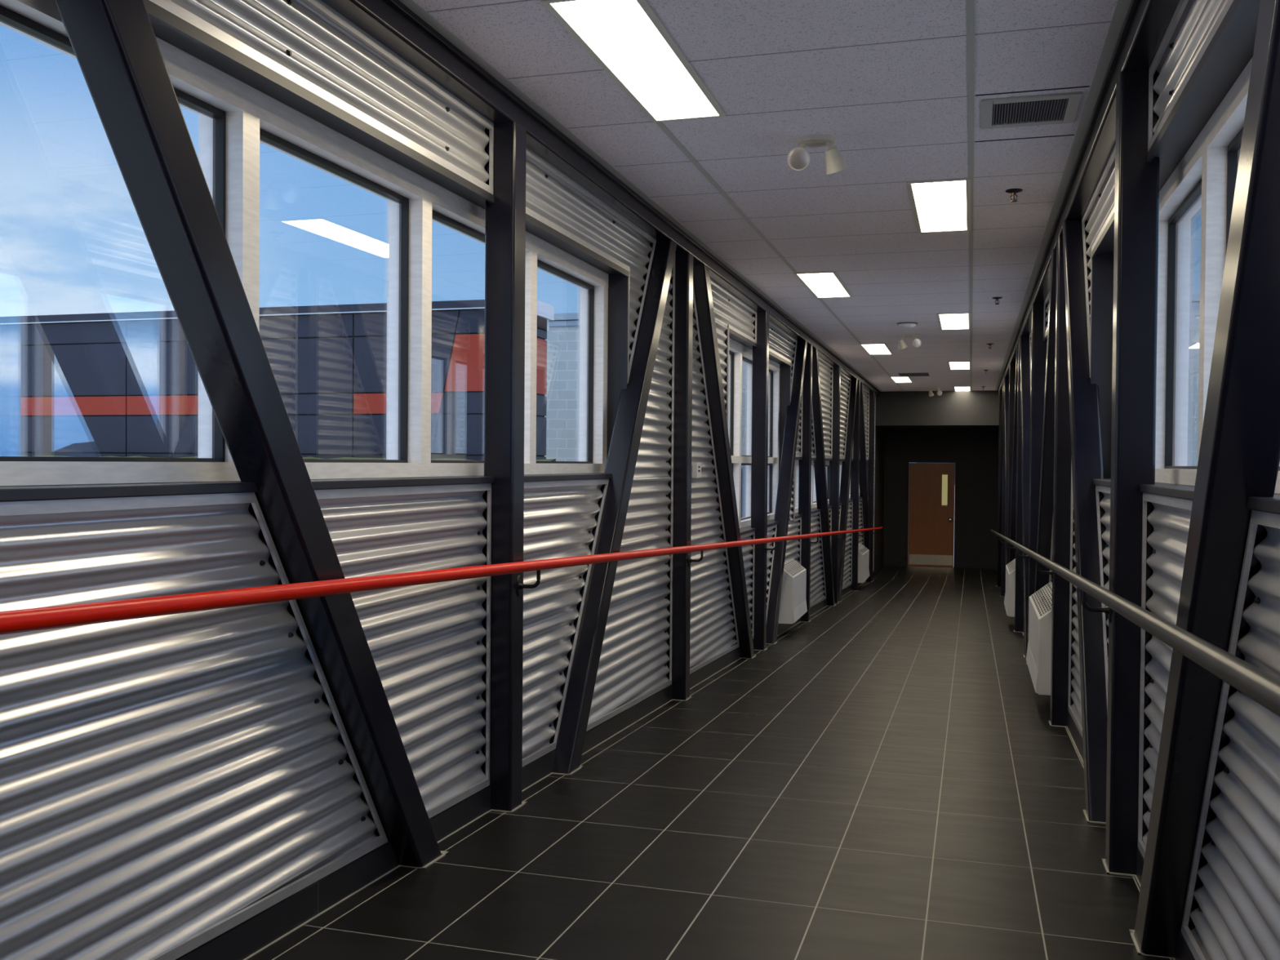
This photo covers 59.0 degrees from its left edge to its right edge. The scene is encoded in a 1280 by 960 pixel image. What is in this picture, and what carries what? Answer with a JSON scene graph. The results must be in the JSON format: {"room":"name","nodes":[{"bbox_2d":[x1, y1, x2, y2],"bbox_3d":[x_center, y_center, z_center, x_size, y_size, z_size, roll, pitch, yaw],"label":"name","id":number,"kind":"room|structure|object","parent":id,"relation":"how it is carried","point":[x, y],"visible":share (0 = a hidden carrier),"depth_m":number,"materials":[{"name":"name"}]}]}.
{"room":"enclosed pedestrian skybridge","nodes":[
{"label":"enclosed pedestrian skybridge","id":0,"kind":"room"},
{"bbox_2d":[248,128,719,836],"bbox_3d":[1.056,0.250,10.140,0.135,3.669,22.624,1,1,16],"label":"wall","id":1,"kind":"structure","parent":0,"point":[250,509],"depth_m":3.27,"materials":[{"name":"metal"}]},
{"bbox_2d":[0,492,388,959],"bbox_3d":[-1.042,0.582,2.627,0.035,1.094,1.784,1,1,16],"label":"corrugated panel","id":2,"kind":"object","parent":1,"relation":"attached to","point":[167,782],"visible":0.96,"depth_m":2.51,"materials":[{"name":"metal"}]},
{"bbox_2d":[0,0,629,502],"bbox_3d":[-1.032,-0.504,2.968,0.251,1.069,6.094,1,1,16],"label":"window","id":3,"kind":"structure","parent":1,"relation":"in","point":[240,103],"depth_m":3.47,"materials":[{"name":"metal"}]},
{"bbox_2d":[149,0,493,194],"bbox_3d":[-0.860,-1.172,3.171,0.032,0.263,2.128,1,1,16],"label":"corrugated panel","id":4,"kind":"object","parent":1,"relation":"attached to","point":[308,43],"visible":1,"depth_m":3.27,"materials":[{"name":"metal"}]},
{"bbox_2d":[314,483,491,818],"bbox_3d":[-0.758,0.587,3.597,0.035,1.128,1.296,1,1,16],"label":"corrugated panel","id":5,"kind":"object","parent":1,"relation":"attached to","point":[427,649],"visible":0.73,"depth_m":3.78,"materials":[{"name":"metal"}]},
{"bbox_2d":[175,571,873,959],"bbox_3d":[1.131,1.393,10.106,0.054,1.106,22.600,1,1,16],"label":"baseboard","id":6,"kind":"structure","parent":1,"relation":"attached to","point":[250,937],"depth_m":3.38,"materials":[{"name":"tile"}]},
{"bbox_2d":[522,479,608,766],"bbox_3d":[-0.358,0.587,4.965,0.035,1.162,1.296,1,1,16],"label":"corrugated panel","id":7,"kind":"object","parent":1,"relation":"attached to","point":[559,516],"visible":0.8,"depth_m":4.89,"materials":[{"name":"metal"}]},
{"bbox_2d":[525,146,656,383],"bbox_3d":[-0.229,-0.910,5.342,0.032,0.842,2.128,1,1,16],"label":"corrugated panel","id":8,"kind":"object","parent":1,"relation":"attached to","point":[553,198],"visible":0.81,"depth_m":5.33,"materials":[{"name":"metal"}]},
{"bbox_2d":[586,255,675,731],"bbox_3d":[-0.076,-0.046,5.904,0.035,2.582,1.830,1,1,16],"label":"corrugated panel","id":9,"kind":"object","parent":1,"relation":"attached to","point":[633,668],"visible":0.62,"depth_m":6.32,"materials":[{"name":"metal"}]},
{"bbox_2d":[689,282,739,674],"bbox_3d":[0.489,-0.023,7.840,0.035,2.677,1.945,1,1,16],"label":"corrugated panel","id":10,"kind":"object","parent":1,"relation":"attached to","point":[712,633],"visible":0.59,"depth_m":7.70,"materials":[{"name":"metal"}]},
{"bbox_2d":[691,462,701,478],"bbox_3d":[0.362,-0.055,7.307,0.042,0.100,0.110,1,1,16],"label":"wall control","id":11,"kind":"object","parent":10,"relation":"attached to","point":[696,467],"visible":1,"depth_m":7.26,"materials":[{"name":"white plastic"}]},
{"bbox_2d":[710,278,756,428],"bbox_3d":[0.639,-0.547,8.325,0.032,1.642,2.128,1,1,16],"label":"corrugated panel","id":12,"kind":"object","parent":1,"relation":"attached to","point":[731,313],"visible":0.29,"depth_m":8.27,"materials":[{"name":"metal"}]},
{"bbox_2d":[740,531,755,639],"bbox_3d":[0.785,0.883,8.890,0.035,0.893,0.996,1,1,16],"label":"corrugated panel","id":13,"kind":"object","parent":1,"relation":"attached to","point":[746,549],"visible":0.41,"depth_m":9.27,"materials":[{"name":"metal"}]},
{"bbox_2d":[724,328,791,535],"bbox_3d":[0.944,-0.349,9.738,0.251,1.548,2.954,1,1,16],"label":"window","id":14,"kind":"structure","parent":1,"relation":"in","point":[740,348],"depth_m":10.19,"materials":[{"name":"metal"}]},
{"bbox_2d":[766,524,777,618],"bbox_3d":[1.101,0.883,9.971,0.035,0.920,0.996,1,1,16],"label":"corrugated panel","id":15,"kind":"object","parent":1,"relation":"attached to","point":[771,532],"visible":0.3,"depth_m":10.15,"materials":[{"name":"metal"}]},
{"bbox_2d":[768,320,797,402],"bbox_3d":[1.276,-1.070,10.485,0.032,0.650,2.128,1,1,16],"label":"corrugated panel","id":16,"kind":"object","parent":1,"relation":"attached to","point":[781,344],"visible":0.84,"depth_m":10.74,"materials":[{"name":"metal"}]},
{"bbox_2d":[777,385,803,625],"bbox_3d":[1.406,0.012,10.978,0.035,2.826,1.978,1,1,16],"label":"corrugated panel","id":17,"kind":"object","parent":1,"relation":"attached to","point":[792,550],"visible":0.23,"depth_m":11.60,"materials":[{"name":"metal"}]},
{"bbox_2d":[777,558,807,623],"bbox_3d":[1.468,1.070,10.905,0.164,0.539,0.870,1,1,16],"label":"heater","id":18,"kind":"object","parent":1,"relation":"attached to","point":[793,606],"visible":0.88,"depth_m":10.57,"materials":[{"name":"white metal"}]},
{"bbox_2d":[783,560,804,576],"bbox_3d":[1.472,0.854,10.901,0.110,0.089,0.799,1,1,16],"label":"grille","id":19,"kind":"object","parent":18,"relation":"attached to","point":[792,567],"depth_m":10.87,"materials":[{"name":"grey"}]},
{"bbox_2d":[811,406,816,457],"bbox_3d":[1.869,-0.828,12.523,0.032,1.183,1.007,1,1,16],"label":"corrugated panel","id":20,"kind":"object","parent":1,"relation":"attached to","point":[813,455],"visible":0.12,"depth_m":12.82,"materials":[{"name":"metal"}]},
{"bbox_2d":[809,511,826,607],"bbox_3d":[2.007,0.943,13.073,0.035,1.116,2.098,1,1,16],"label":"corrugated panel","id":21,"kind":"object","parent":1,"relation":"attached to","point":[816,587],"visible":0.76,"depth_m":13.29,"materials":[{"name":"metal"}]},
{"bbox_2d":[817,355,833,458],"bbox_3d":[2.145,-0.840,13.466,0.032,1.183,2.128,1,1,16],"label":"corrugated panel","id":22,"kind":"object","parent":1,"relation":"attached to","point":[824,370],"visible":0.53,"depth_m":14.06,"materials":[{"name":"metal"}]},
{"bbox_2d":[791,457,868,519],"bbox_3d":[2.646,0.039,15.575,0.251,0.628,8.504,1,1,16],"label":"window","id":23,"kind":"structure","parent":1,"relation":"in","point":[814,509],"depth_m":13.61,"materials":[{"name":"glass"}]},
{"bbox_2d":[840,372,851,458],"bbox_3d":[2.779,-0.867,15.633,0.032,1.183,2.128,1,1,16],"label":"corrugated panel","id":24,"kind":"object","parent":1,"relation":"attached to","point":[844,387],"visible":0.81,"depth_m":15.93,"materials":[{"name":"metal"}]},
{"bbox_2d":[842,501,853,589],"bbox_3d":[2.883,0.977,16.066,0.032,1.258,2.126,1,1,16],"label":"corrugated panel","id":25,"kind":"object","parent":1,"relation":"attached to","point":[846,581],"visible":0.54,"depth_m":16.75,"materials":[{"name":"metal"}]},
{"bbox_2d":[858,498,864,546],"bbox_3d":[3.534,1.003,18.294,0.032,1.367,2.254,1,1,16],"label":"corrugated panel","id":26,"kind":"object","parent":1,"relation":"attached to","point":[860,538],"visible":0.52,"depth_m":18.57,"materials":[{"name":"metal"}]},
{"bbox_2d":[857,542,869,582],"bbox_3d":[3.484,1.316,17.815,0.164,0.539,1.080,1,1,16],"label":"heater","id":27,"kind":"object","parent":1,"relation":"attached to","point":[864,553],"visible":0.79,"depth_m":17.47,"materials":[{"name":"white metal"}]},
{"bbox_2d":[862,387,869,460],"bbox_3d":[3.649,-0.904,18.610,0.032,1.183,2.128,1,1,16],"label":"corrugated panel","id":28,"kind":"object","parent":1,"relation":"attached to","point":[865,392],"visible":0.37,"depth_m":19.40,"materials":[{"name":"metal"}]},
{"bbox_2d":[872,395,875,571],"bbox_3d":[4.146,0.099,20.352,0.032,3.232,1.210,1,1,16],"label":"corrugated panel","id":29,"kind":"object","parent":1,"relation":"attached to","point":[874,396],"visible":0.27,"depth_m":20.91,"materials":[{"name":"metal"}]},
{"bbox_2d":[247,564,1173,959],"bbox_3d":[2.573,1.506,10.988,2.380,1.156,25.100,1,1,16],"label":"floor","id":30,"kind":"structure","parent":0,"point":[889,778],"depth_m":4.02,"materials":[{"name":"tile"}]},
{"bbox_2d":[53,0,448,868],"bbox_3d":[-0.923,-0.035,2.853,0.127,2.538,1.755,1,1,16],"label":"diagonal brace","id":31,"kind":"object","parent":30,"relation":"on","point":[115,46],"visible":0.94,"depth_m":2.64,"materials":[{"name":"paint"}]},
{"bbox_2d":[482,121,527,813],"bbox_3d":[-0.509,-0.037,4.270,0.127,2.568,0.155,1,1,16],"label":"steel column","id":32,"kind":"structure","parent":30,"relation":"on","point":[505,218],"depth_m":4.21,"materials":[{"name":"grey metal"}]},
{"bbox_2d":[550,239,676,775],"bbox_3d":[-0.103,-0.039,5.659,0.127,2.598,1.772,1,1,16],"label":"diagonal brace","id":33,"kind":"object","parent":30,"relation":"on","point":[623,452],"visible":0.9,"depth_m":5.49,"materials":[{"name":"paint"}]},
{"bbox_2d":[666,252,693,701],"bbox_3d":[0.243,-0.008,6.843,0.127,2.690,0.155,1,1,16],"label":"steel column","id":34,"kind":"structure","parent":30,"relation":"on","point":[683,261],"depth_m":6.78,"materials":[{"name":"grey metal"}]},
{"bbox_2d":[693,263,756,658],"bbox_3d":[0.602,0.026,8.074,0.127,2.789,1.912,1,1,16],"label":"diagonal brace","id":35,"kind":"object","parent":30,"relation":"on","point":[701,278],"visible":0.8,"depth_m":7.86,"materials":[{"name":"paint"}]},
{"bbox_2d":[750,311,768,650],"bbox_3d":[0.995,0.021,9.416,0.127,2.812,0.155,1,1,16],"label":"steel column","id":36,"kind":"structure","parent":30,"relation":"on","point":[760,380],"depth_m":9.35,"materials":[{"name":"grey metal"}]},
{"bbox_2d":[765,340,807,644],"bbox_3d":[1.380,0.017,10.733,0.127,2.836,1.920,1,1,16],"label":"diagonal brace","id":37,"kind":"object","parent":30,"relation":"on","point":[788,446],"visible":0.76,"depth_m":10.64,"materials":[{"name":"paint"}]},
{"bbox_2d":[798,344,812,622],"bbox_3d":[1.746,0.050,11.989,0.127,2.934,0.155,1,1,16],"label":"steel column","id":38,"kind":"structure","parent":30,"relation":"on","point":[805,464],"depth_m":11.92,"materials":[{"name":"grey metal"}]},
{"bbox_2d":[811,348,835,605],"bbox_3d":[2.128,0.087,13.295,0.127,3.040,2.068,1,1,16],"label":"diagonal brace","id":39,"kind":"object","parent":30,"relation":"on","point":[820,469],"visible":0.77,"depth_m":13.18,"materials":[{"name":"paint"}]},
{"bbox_2d":[828,365,840,604],"bbox_3d":[2.498,0.080,14.562,0.127,3.056,0.155,1,1,16],"label":"steel column","id":40,"kind":"structure","parent":30,"relation":"on","point":[833,499],"depth_m":14.49,"materials":[{"name":"grey"}]},
{"bbox_2d":[838,378,857,601],"bbox_3d":[2.862,0.072,15.808,0.127,3.073,2.068,1,1,16],"label":"diagonal brace","id":41,"kind":"object","parent":30,"relation":"on","point":[846,464],"visible":0.65,"depth_m":15.79,"materials":[{"name":"paint"}]},
{"bbox_2d":[849,381,860,591],"bbox_3d":[3.250,0.108,17.135,0.127,3.178,0.155,1,1,16],"label":"steel column","id":42,"kind":"structure","parent":30,"relation":"on","point":[855,471],"depth_m":17.07,"materials":[{"name":"grey"}]},
{"bbox_2d":[858,382,871,582],"bbox_3d":[3.653,0.148,18.517,0.127,3.291,2.225,1,1,16],"label":"diagonal brace","id":43,"kind":"object","parent":30,"relation":"on","point":[863,469],"visible":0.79,"depth_m":18.36,"materials":[{"name":"paint"}]},
{"bbox_2d":[866,391,875,581],"bbox_3d":[4.001,0.138,19.708,0.127,3.300,0.155,1,1,16],"label":"steel column","id":44,"kind":"structure","parent":30,"relation":"on","point":[870,428],"depth_m":19.63,"materials":[{"name":"grey"}]},
{"bbox_2d":[0,526,882,635],"bbox_3d":[1.242,0.551,9.907,0.100,1.111,22.201,1,1,16],"label":"handrail","id":45,"kind":"object","parent":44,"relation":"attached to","point":[15,621],"visible":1,"depth_m":2.67,"materials":[{"name":"red metal"}]},
{"bbox_2d":[996,391,1002,582],"bbox_3d":[6.097,0.163,19.095,0.127,3.300,0.155,1,1,16],"label":"steel column","id":46,"kind":"structure","parent":30,"relation":"on","point":[1000,392],"depth_m":19.03,"materials":[{"name":"grey"}]},
{"bbox_2d":[996,381,1003,586],"bbox_3d":[5.748,0.173,17.904,0.127,3.291,2.225,1,1,16],"label":"diagonal brace","id":47,"kind":"object","parent":30,"relation":"on","point":[999,555],"visible":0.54,"depth_m":18.05,"materials":[{"name":"paint"}]},
{"bbox_2d":[1000,379,1005,596],"bbox_3d":[5.345,0.134,16.522,0.127,3.178,0.155,1,1,16],"label":"steel column","id":48,"kind":"structure","parent":30,"relation":"on","point":[1002,566],"depth_m":16.47,"materials":[{"name":"grey"}]},
{"bbox_2d":[1004,377,1008,566],"bbox_3d":[4.958,0.098,15.196,0.127,3.073,2.068,1,1,16],"label":"diagonal brace","id":49,"kind":"object","parent":30,"relation":"on","point":[1006,379],"visible":0.24,"depth_m":15.43,"materials":[{"name":"paint"}]},
{"bbox_2d":[1007,363,1016,564],"bbox_3d":[4.593,0.105,13.949,0.127,3.056,0.155,1,1,16],"label":"steel column","id":50,"kind":"structure","parent":30,"relation":"on","point":[1012,366],"depth_m":13.88,"materials":[{"name":"grey"}]},
{"bbox_2d":[1008,344,1017,562],"bbox_3d":[4.223,0.113,12.683,0.127,3.040,2.068,1,1,16],"label":"diagonal brace","id":51,"kind":"object","parent":30,"relation":"on","point":[1013,507],"visible":0.17,"depth_m":12.54,"materials":[{"name":"paint"}]},
{"bbox_2d":[1013,340,1023,632],"bbox_3d":[3.841,0.076,11.376,0.127,2.934,0.155,1,1,16],"label":"steel column","id":52,"kind":"structure","parent":30,"relation":"on","point":[1019,590],"depth_m":11.32,"materials":[{"name":"grey"}]},
{"bbox_2d":[1019,335,1030,657],"bbox_3d":[3.475,0.042,10.121,0.127,2.836,1.920,1,1,16],"label":"diagonal brace","id":53,"kind":"object","parent":30,"relation":"on","point":[1024,340],"visible":0.52,"depth_m":10.23,"materials":[{"name":"paint"}]},
{"bbox_2d":[1026,302,1048,665],"bbox_3d":[3.090,0.047,8.803,0.127,2.812,0.155,1,1,16],"label":"steel column","id":54,"kind":"structure","parent":30,"relation":"on","point":[1038,347],"depth_m":8.74,"materials":[{"name":"grey metal"}]},
{"bbox_2d":[1034,248,1056,592],"bbox_3d":[2.698,0.052,7.462,0.127,2.789,1.912,1,1,16],"label":"diagonal brace","id":55,"kind":"object","parent":30,"relation":"on","point":[1043,542],"visible":0.26,"depth_m":7.25,"materials":[{"name":"paint"}]},
{"bbox_2d":[1048,235,1075,727],"bbox_3d":[2.338,0.018,6.230,0.127,2.690,0.155,1,1,16],"label":"steel column","id":56,"kind":"structure","parent":30,"relation":"on","point":[1062,437],"depth_m":6.17,"materials":[{"name":"grey metal"}]},
{"bbox_2d":[1062,219,1108,823],"bbox_3d":[1.992,-0.013,5.046,0.127,2.598,1.772,1,1,16],"label":"diagonal brace","id":57,"kind":"object","parent":30,"relation":"on","point":[1084,398],"visible":0.76,"depth_m":4.91,"materials":[{"name":"paint"}]},
{"bbox_2d":[1102,70,1159,876],"bbox_3d":[1.586,-0.011,3.657,0.127,2.568,0.155,1,1,16],"label":"steel column","id":58,"kind":"structure","parent":30,"relation":"on","point":[1136,197],"depth_m":3.59,"materials":[{"name":"grey metal"}]},
{"bbox_2d":[1128,0,1279,958],"bbox_3d":[1.172,-0.009,2.240,0.127,2.538,1.755,1,1,16],"label":"diagonal brace","id":59,"kind":"object","parent":30,"relation":"on","point":[1239,456],"visible":0.95,"depth_m":2.20,"materials":[{"name":"paint"}]},
{"bbox_2d":[399,0,1131,391],"bbox_3d":[2.260,-1.494,9.792,2.320,0.053,22.700,1,1,16],"label":"ceiling","id":60,"kind":"structure","parent":0,"point":[896,83],"depth_m":4.65,"materials":[{"name":"tile"}]},
{"bbox_2d":[320,0,879,396],"bbox_3d":[1.195,-1.476,10.052,0.117,0.174,22.600,1,1,16],"label":"beam","id":61,"kind":"structure","parent":60,"relation":"attached to","point":[379,19],"depth_m":4.28,"materials":[{"name":"metal"}]},
{"bbox_2d":[540,0,725,122],"bbox_3d":[0.019,-1.399,3.827,0.294,0.010,1.210,1,1,16],"label":"recessed light","id":62,"kind":"object","parent":60,"relation":"in","point":[626,38],"visible":1,"depth_m":3.71,"materials":[{"name":"beige plastic"}]},
{"bbox_2d":[786,133,848,174],"bbox_3d":[0.725,-1.329,4.668,0.253,0.156,0.126,0,1,-2],"label":"emergency light","id":63,"kind":"object","parent":60,"relation":"attached to","point":[798,158],"visible":1,"depth_m":4.62,"materials":[{"name":"beige plastic"}]},
{"bbox_2d":[793,271,853,297],"bbox_3d":[1.388,-1.457,8.508,0.294,0.010,1.210,1,1,16],"label":"recessed light","id":64,"kind":"object","parent":60,"relation":"in","point":[820,284],"visible":1,"depth_m":8.44,"materials":[{"name":"beige"}]},
{"bbox_2d":[859,343,893,354],"bbox_3d":[2.756,-1.515,13.188,0.294,0.010,1.210,1,1,16],"label":"recessed light","id":65,"kind":"object","parent":60,"relation":"in","point":[870,348],"visible":1,"depth_m":13.13,"materials":[{"name":"beige"}]},
{"bbox_2d":[889,376,912,382],"bbox_3d":[4.125,-1.573,17.869,0.294,0.010,1.210,1,1,16],"label":"recessed light","id":66,"kind":"object","parent":60,"relation":"in","point":[895,379],"visible":1,"depth_m":17.77,"materials":[{"name":"beige"}]},
{"bbox_2d":[898,333,921,349],"bbox_3d":[2.784,-1.416,11.662,0.242,0.156,0.130,1,1,35],"label":"emergency light","id":67,"kind":"object","parent":60,"relation":"attached to","point":[917,343],"visible":1,"depth_m":11.64,"materials":[{"name":"beige plastic"}]},
{"bbox_2d":[906,177,970,233],"bbox_3d":[1.573,-1.417,5.913,0.294,0.010,1.210,1,1,16],"label":"recessed light","id":68,"kind":"object","parent":60,"relation":"in","point":[938,205],"visible":1,"depth_m":5.82,"materials":[{"name":"beige plastic"}]},
{"bbox_2d":[936,312,970,329],"bbox_3d":[2.942,-1.476,10.593,0.294,0.010,1.210,1,1,16],"label":"recessed light","id":69,"kind":"object","parent":60,"relation":"in","point":[959,321],"visible":1,"depth_m":10.54,"materials":[{"name":"beige"}]},
{"bbox_2d":[947,361,971,369],"bbox_3d":[4.311,-1.534,15.274,0.294,0.010,1.210,1,1,16],"label":"recessed light","id":70,"kind":"object","parent":60,"relation":"in","point":[952,365],"visible":1,"depth_m":15.21,"materials":[{"name":"beige"}]},
{"bbox_2d":[1005,188,1022,202],"bbox_3d":[1.824,-1.384,5.524,0.080,0.054,0.080,1,1,16],"label":"sprinkler","id":71,"kind":"object","parent":60,"relation":"attached to","point":[1013,191],"visible":1,"depth_m":5.51,"materials":[{"name":"grey"}]},
{"bbox_2d":[975,85,1088,142],"bbox_3d":[1.488,-1.392,4.347,0.385,0.009,0.621,1,1,16],"label":"ceiling vent","id":72,"kind":"object","parent":60,"relation":"in","point":[1051,108],"visible":1,"depth_m":4.26,"materials":[{"name":"grey metal"}]},
{"bbox_2d":[992,98,1067,124],"bbox_3d":[1.469,-1.391,4.277,0.258,0.006,0.273,1,1,16],"label":"grille","id":73,"kind":"object","parent":72,"relation":"attached to","point":[1041,111],"depth_m":4.28,"materials":[{"name":"grey"}]},
{"bbox_2d":[997,0,1179,395],"bbox_3d":[3.297,-1.450,9.437,0.117,0.174,22.600,1,1,16],"label":"beam","id":74,"kind":"structure","parent":60,"relation":"attached to","point":[1150,21],"depth_m":4.22,"materials":[{"name":"metal"}]},
{"bbox_2d":[872,425,884,575],"bbox_3d":[4.599,0.397,22.187,0.180,2.975,2.440,1,1,16],"label":"wall","id":75,"kind":"structure","parent":0,"point":[878,483],"depth_m":21.98,"materials":[{"name":"paint"}]},
{"bbox_2d":[874,390,999,426],"bbox_3d":[5.432,-1.341,20.651,2.320,0.728,0.120,1,1,16],"label":"wall header","id":76,"kind":"structure","parent":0,"point":[975,407],"depth_m":20.59,"materials":[{"name":"paint"}]},
{"bbox_2d":[386,0,880,392],"bbox_3d":[1.258,-1.471,10.033,0.014,0.022,22.600,1,1,16],"label":"trim","id":77,"kind":"structure","parent":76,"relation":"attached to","point":[397,4],"depth_m":4.55,"materials":[{"name":"paint"}]},
{"bbox_2d":[996,0,1138,391],"bbox_3d":[3.234,-1.447,9.456,0.014,0.022,22.600,1,1,16],"label":"trim","id":78,"kind":"structure","parent":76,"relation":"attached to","point":[1133,4],"depth_m":4.49,"materials":[{"name":"paint"}]},
{"bbox_2d":[877,425,999,429],"bbox_3d":[5.767,-1.034,21.807,2.320,0.084,2.280,1,1,16],"label":"ceiling","id":79,"kind":"structure","parent":0,"point":[894,427],"depth_m":21.66,"materials":[{"name":"paint"}]},
{"bbox_2d":[883,429,998,567],"bbox_3d":[6.096,0.397,22.995,2.280,2.975,0.150,1,1,16],"label":"wall","id":80,"kind":"structure","parent":0,"point":[975,451],"depth_m":22.81,"materials":[{"name":"paint"}]},
{"bbox_2d":[883,560,905,565],"bbox_3d":[5.197,1.725,23.188,0.437,0.100,0.015,1,1,16],"label":"baseboard","id":81,"kind":"structure","parent":80,"relation":"attached to","point":[886,562],"depth_m":23.18,"materials":[{"name":"tile"}]},
{"bbox_2d":[905,460,957,567],"bbox_3d":[5.914,0.703,23.000,1.000,2.160,0.150,1,1,16],"label":"door","id":82,"kind":"structure","parent":80,"relation":"in","point":[931,540],"depth_m":22.99,"materials":[{"name":"brown wood"}]},
{"bbox_2d":[956,562,996,568],"bbox_3d":[6.762,1.744,22.731,0.783,0.100,0.015,1,1,16],"label":"baseboard","id":83,"kind":"structure","parent":80,"relation":"attached to","point":[988,566],"depth_m":22.73,"materials":[{"name":"tile"}]},
{"bbox_3d":[3.422,0.279,9.448,0.135,3.669,22.624,1,1,16],"label":"wall","id":84,"kind":"structure","parent":0,"visible":0},
{"bbox_2d":[1004,558,1015,617],"bbox_3d":[3.959,1.125,11.995,0.164,0.539,1.080,1,1,16],"label":"heater","id":85,"kind":"object","parent":84,"relation":"attached to","point":[1009,600],"visible":0.63,"depth_m":11.50,"materials":[{"name":"white metal"}]},
{"bbox_2d":[1006,558,1015,573],"bbox_3d":[3.958,0.910,11.993,0.110,0.089,1.009,1,1,16],"label":"grille","id":86,"kind":"object","parent":85,"relation":"attached to","point":[1011,567],"depth_m":11.97,"materials":[{"name":"grey"}]},
{"bbox_2d":[1026,581,1052,695],"bbox_3d":[2.492,0.954,6.968,0.164,0.539,1.150,1,1,16],"label":"heater","id":87,"kind":"object","parent":84,"relation":"attached to","point":[1038,656],"visible":0.74,"depth_m":6.53,"materials":[{"name":"white metal"}]},
{"bbox_2d":[1031,583,1052,616],"bbox_3d":[2.491,0.738,6.965,0.110,0.089,1.079,1,1,16],"label":"grille","id":88,"kind":"object","parent":87,"relation":"attached to","point":[1042,600],"depth_m":6.97,"materials":[{"name":"grey"}]},
{"bbox_2d":[1043,290,1049,337],"bbox_3d":[2.815,-0.520,7.689,0.032,1.642,2.128,1,1,16],"label":"corrugated panel","id":89,"kind":"object","parent":84,"relation":"attached to","point":[1046,301],"visible":0.1,"depth_m":8.60,"materials":[{"name":"metal"}]},
{"bbox_2d":[1067,455,1082,737],"bbox_3d":[2.102,-0.020,5.267,0.035,2.582,1.830,1,1,16],"label":"corrugated panel","id":90,"kind":"object","parent":84,"relation":"attached to","point":[1075,709],"visible":0.15,"depth_m":6.06,"materials":[{"name":"metal"}]},
{"bbox_2d":[1081,145,1115,377],"bbox_3d":[1.948,-0.883,4.706,0.032,0.842,2.128,1,1,16],"label":"corrugated panel","id":91,"kind":"object","parent":84,"relation":"attached to","point":[1100,210],"visible":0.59,"depth_m":5.18,"materials":[{"name":"metal"}]},
{"bbox_2d":[1095,484,1110,717],"bbox_3d":[1.820,0.614,4.329,0.035,1.162,1.296,1,1,16],"label":"corrugated panel","id":92,"kind":"object","parent":84,"relation":"attached to","point":[1104,503],"visible":0.18,"depth_m":4.69,"materials":[{"name":"metal"}]},
{"bbox_2d":[1022,631,1195,959],"bbox_3d":[3.315,1.420,9.468,0.054,1.106,22.600,1,1,16],"label":"baseboard","id":93,"kind":"structure","parent":84,"relation":"attached to","point":[1183,952],"depth_m":3.54,"materials":[{"name":"tile"}]},
{"bbox_2d":[1137,492,1192,859],"bbox_3d":[1.420,0.614,2.960,0.035,1.128,1.296,1,1,16],"label":"corrugated panel","id":94,"kind":"object","parent":84,"relation":"attached to","point":[1170,518],"visible":0.43,"depth_m":3.40,"materials":[{"name":"metal"}]},
{"bbox_2d":[1090,0,1279,514],"bbox_3d":[1.337,-0.475,2.276,0.251,1.069,6.094,1,1,16],"label":"window","id":95,"kind":"structure","parent":84,"relation":"in","point":[1197,147],"depth_m":3.45,"materials":[{"name":"metal"}]},
{"bbox_2d":[1147,0,1233,151],"bbox_3d":[1.316,-1.146,2.535,0.032,0.263,2.128,1,1,16],"label":"corrugated panel","id":96,"kind":"object","parent":84,"relation":"attached to","point":[1193,24],"visible":0.89,"depth_m":3.11,"materials":[{"name":"metal"}]},
{"bbox_2d":[1180,510,1279,959],"bbox_3d":[1.137,0.609,1.990,0.035,1.094,1.784,1,1,16],"label":"corrugated panel","id":97,"kind":"object","parent":84,"relation":"attached to","point":[1237,917],"visible":0.86,"depth_m":2.28,"materials":[{"name":"metal"}]},
{"label":"outside","id":98,"kind":"structure","parent":0,"visible":0},
{"bbox_3d":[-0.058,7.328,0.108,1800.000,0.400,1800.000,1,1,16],"label":"ground","id":99,"kind":"structure","parent":98,"visible":0},
{"bbox_2d":[0,299,554,460],"bbox_3d":[-12.895,1.887,21.107,23.450,9.659,1.370,1,1,16],"label":"building","id":100,"kind":"structure","parent":99,"relation":"on","point":[122,384],"depth_m":18.85,"materials":[{"name":"black"}]},
{"bbox_2d":[7,455,555,461],"bbox_3d":[-10.219,3.185,18.642,18.000,7.179,1.970,1,1,16],"label":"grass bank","id":101,"kind":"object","parent":99,"relation":"on","point":[139,456],"visible":0.11,"depth_m":17.81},
{"bbox_2d":[544,312,746,518],"bbox_3d":[-0.003,1.683,24.888,10.150,10.159,4.270,1,1,16],"label":"block building","id":102,"kind":"structure","parent":99,"relation":"on","point":[562,335],"depth_m":23.14,"materials":[{"name":"concrete"}]},
{"bbox_2d":[1189,293,1279,466],"bbox_3d":[12.076,1.831,21.358,9.840,10.159,4.270,1,1,16],"label":"block building","id":103,"kind":"structure","parent":99,"relation":"on","point":[1195,297],"depth_m":19.85,"materials":[{"name":"concrete"}]},
{"bbox_3d":[0.835,-0.040,1.084,0.127,2.447,0.155,1,1,16],"label":"steel column","id":104,"kind":"structure","parent":0,"visible":0},
{"bbox_2d":[990,528,1279,716],"bbox_3d":[3.134,0.574,9.354,0.100,1.111,22.201,1,1,16],"label":"handrail","id":105,"kind":"object","parent":104,"relation":"attached to","point":[1261,686],"visible":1,"depth_m":1.91,"materials":[{"name":"silver metal"}]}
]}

